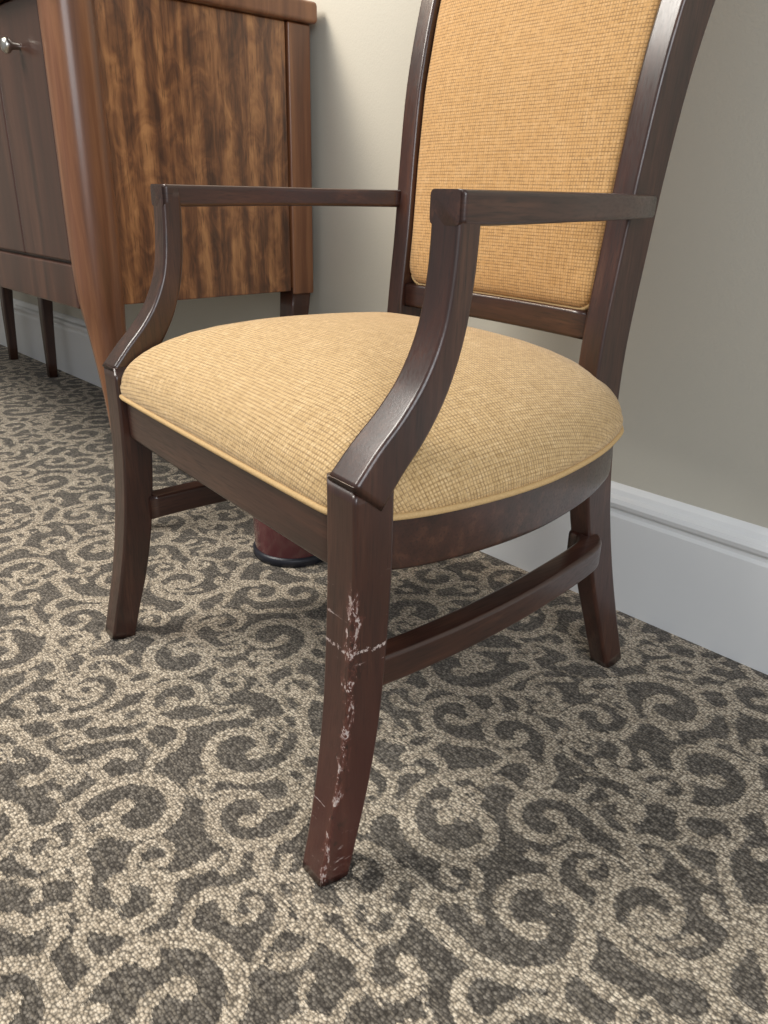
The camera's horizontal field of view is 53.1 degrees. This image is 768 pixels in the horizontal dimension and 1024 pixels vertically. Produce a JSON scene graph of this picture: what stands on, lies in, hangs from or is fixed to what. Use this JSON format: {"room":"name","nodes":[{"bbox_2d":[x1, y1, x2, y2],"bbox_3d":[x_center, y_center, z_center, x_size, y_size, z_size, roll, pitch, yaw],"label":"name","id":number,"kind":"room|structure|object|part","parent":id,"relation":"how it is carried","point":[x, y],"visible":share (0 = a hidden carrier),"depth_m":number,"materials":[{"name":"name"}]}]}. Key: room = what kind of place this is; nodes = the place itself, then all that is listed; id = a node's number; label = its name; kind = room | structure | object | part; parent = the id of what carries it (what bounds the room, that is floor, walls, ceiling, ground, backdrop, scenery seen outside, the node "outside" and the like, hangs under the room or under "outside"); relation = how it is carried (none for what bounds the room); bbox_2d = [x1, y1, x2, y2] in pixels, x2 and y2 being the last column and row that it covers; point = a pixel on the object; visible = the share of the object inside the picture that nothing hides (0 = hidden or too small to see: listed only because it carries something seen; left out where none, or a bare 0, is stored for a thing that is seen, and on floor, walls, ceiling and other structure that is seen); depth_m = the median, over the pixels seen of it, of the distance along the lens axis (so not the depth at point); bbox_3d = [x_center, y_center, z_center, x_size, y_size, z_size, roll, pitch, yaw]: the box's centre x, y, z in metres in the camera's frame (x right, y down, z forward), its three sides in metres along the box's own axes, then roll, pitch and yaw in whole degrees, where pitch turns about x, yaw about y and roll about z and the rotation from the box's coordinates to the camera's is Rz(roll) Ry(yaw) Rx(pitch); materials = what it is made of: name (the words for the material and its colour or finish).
{"room":"hotel room","nodes":[
{"label":"hotel room","id":0,"kind":"room"},
{"bbox_2d":[0,344,767,1023],"bbox_3d":[-1.236,0.156,1.276,2.526,0.001,6.498,-19,30,-39],"label":"floor","id":1,"kind":"structure","parent":0,"point":[547,833],"depth_m":0.91,"materials":[{"name":"carpet"}]},
{"bbox_2d":[0,0,316,428],"bbox_3d":[-1.012,-0.757,2.179,0.548,0.998,1.981,-19,30,-39],"label":"sideboard","id":2,"kind":"object","parent":1,"relation":"on","point":[102,102],"visible":0.77,"depth_m":1.42,"materials":[{"name":"brown wood"}]},
{"bbox_3d":[-1.485,-0.840,3.050,0.071,0.463,0.052,-19,30,-39],"label":"leg","id":3,"kind":"part","parent":2,"relation":"part of","materials":[{"name":"brown wood"}]},
{"bbox_3d":[-0.648,-0.809,1.334,0.030,0.026,0.026,-19,30,-39],"label":"knob","id":4,"kind":"part","parent":2,"relation":"part of","materials":[{"name":"silver metal"}]},
{"bbox_3d":[-0.872,-0.792,1.644,0.027,0.423,0.457,-19,30,-39],"label":"door panel","id":5,"kind":"part","parent":2,"relation":"part of","materials":[{"name":"brown wood"}]},
{"bbox_3d":[-0.637,-0.691,1.413,0.027,0.423,0.227,-19,30,-39],"label":"door panel","id":6,"kind":"part","parent":2,"relation":"part of","materials":[{"name":"brown wood"}]},
{"bbox_3d":[-1.171,-0.684,2.033,0.036,0.078,1.814,-19,30,-39],"label":"rail","id":7,"kind":"part","parent":2,"relation":"part of","materials":[{"name":"brown wood"}]},
{"bbox_3d":[-1.210,-0.721,2.777,0.071,0.463,0.052,-19,30,-39],"label":"leg","id":8,"kind":"part","parent":2,"relation":"part of","materials":[{"name":"brown wood"}]},
{"bbox_3d":[-0.525,-0.409,1.422,0.084,0.960,0.084,-19,30,-39],"label":"post","id":9,"kind":"part","parent":2,"relation":"part of","materials":[{"name":"brown wood"}]},
{"bbox_3d":[-0.350,-0.669,1.462,0.396,0.505,0.027,-19,30,-39],"label":"panel","id":10,"kind":"part","parent":2,"relation":"part of","materials":[{"name":"brown wood"}]},
{"bbox_3d":[-0.208,-0.285,1.788,0.071,0.463,0.052,-19,30,-39],"label":"leg","id":11,"kind":"part","parent":2,"relation":"part of","materials":[{"name":"brown wood"}]},
{"bbox_2d":[253,517,321,567],"bbox_3d":[-0.176,-0.056,1.468,0.175,0.286,0.175,-19,30,-39],"label":"wastebasket","id":12,"kind":"object","parent":1,"relation":"on","point":[270,547],"visible":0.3,"depth_m":1.45,"materials":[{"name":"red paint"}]},
{"bbox_2d":[102,0,714,886],"bbox_3d":[0.024,-0.309,0.985,0.683,1.146,0.644,-16,28,-35],"label":"armchair","id":13,"kind":"object","parent":1,"relation":"on","point":[538,136],"visible":1,"depth_m":0.88,"materials":[{"name":"brown wood"}]},
{"bbox_3d":[-0.391,-0.005,1.156,0.091,0.433,0.052,-16,28,-35],"label":"leg","id":14,"kind":"part","parent":13,"relation":"part of","materials":[{"name":"brown wood"}]},
{"bbox_3d":[-0.041,0.173,0.747,0.091,0.433,0.052,-16,28,-35],"label":"leg","id":15,"kind":"part","parent":13,"relation":"part of","materials":[{"name":"brown wood"}]},
{"bbox_3d":[-0.011,-0.109,1.042,0.496,0.058,0.624,-16,28,-35],"label":"seat rail","id":16,"kind":"part","parent":13,"relation":"part of","materials":[{"name":"brown wood"}]},
{"bbox_2d":[120,312,622,513],"bbox_3d":[-0.009,-0.190,1.009,0.509,0.122,0.639,-16,28,-35],"label":"seat cushion","id":17,"kind":"object","parent":13,"relation":"on","point":[326,413],"depth_m":0.81,"materials":[{"name":"beige fabric"}]},
{"bbox_3d":[0.075,-0.405,1.282,0.047,1.097,0.190,18,28,35],"label":"post","id":18,"kind":"part","parent":13,"relation":"part of","materials":[{"name":"brown wood"}]},
{"bbox_3d":[0.161,-0.294,1.109,0.044,0.036,0.382,-16,28,-35],"label":"rail","id":19,"kind":"part","parent":13,"relation":"part of","materials":[{"name":"brown wood"}]},
{"bbox_3d":[0.337,-0.272,0.975,0.190,1.097,0.047,-9,25,-23],"label":"post","id":20,"kind":"part","parent":13,"relation":"part of","materials":[{"name":"brown wood"}]},
{"bbox_2d":[13,0,767,527],"bbox_3d":[0.052,-1.280,1.277,0.100,2.700,7.600,-19,30,-39],"label":"wall","id":21,"kind":"structure","parent":0,"point":[693,398],"depth_m":1.17,"materials":[{"name":"beige paint"}]},
{"bbox_2d":[0,298,767,674],"bbox_3d":[-0.019,-0.119,1.716,0.024,0.218,7.400,-19,30,-39],"label":"baseboard","id":22,"kind":"structure","parent":21,"relation":"attached to","point":[699,576],"depth_m":1.24,"materials":[{"name":"white paint"}]}
]}

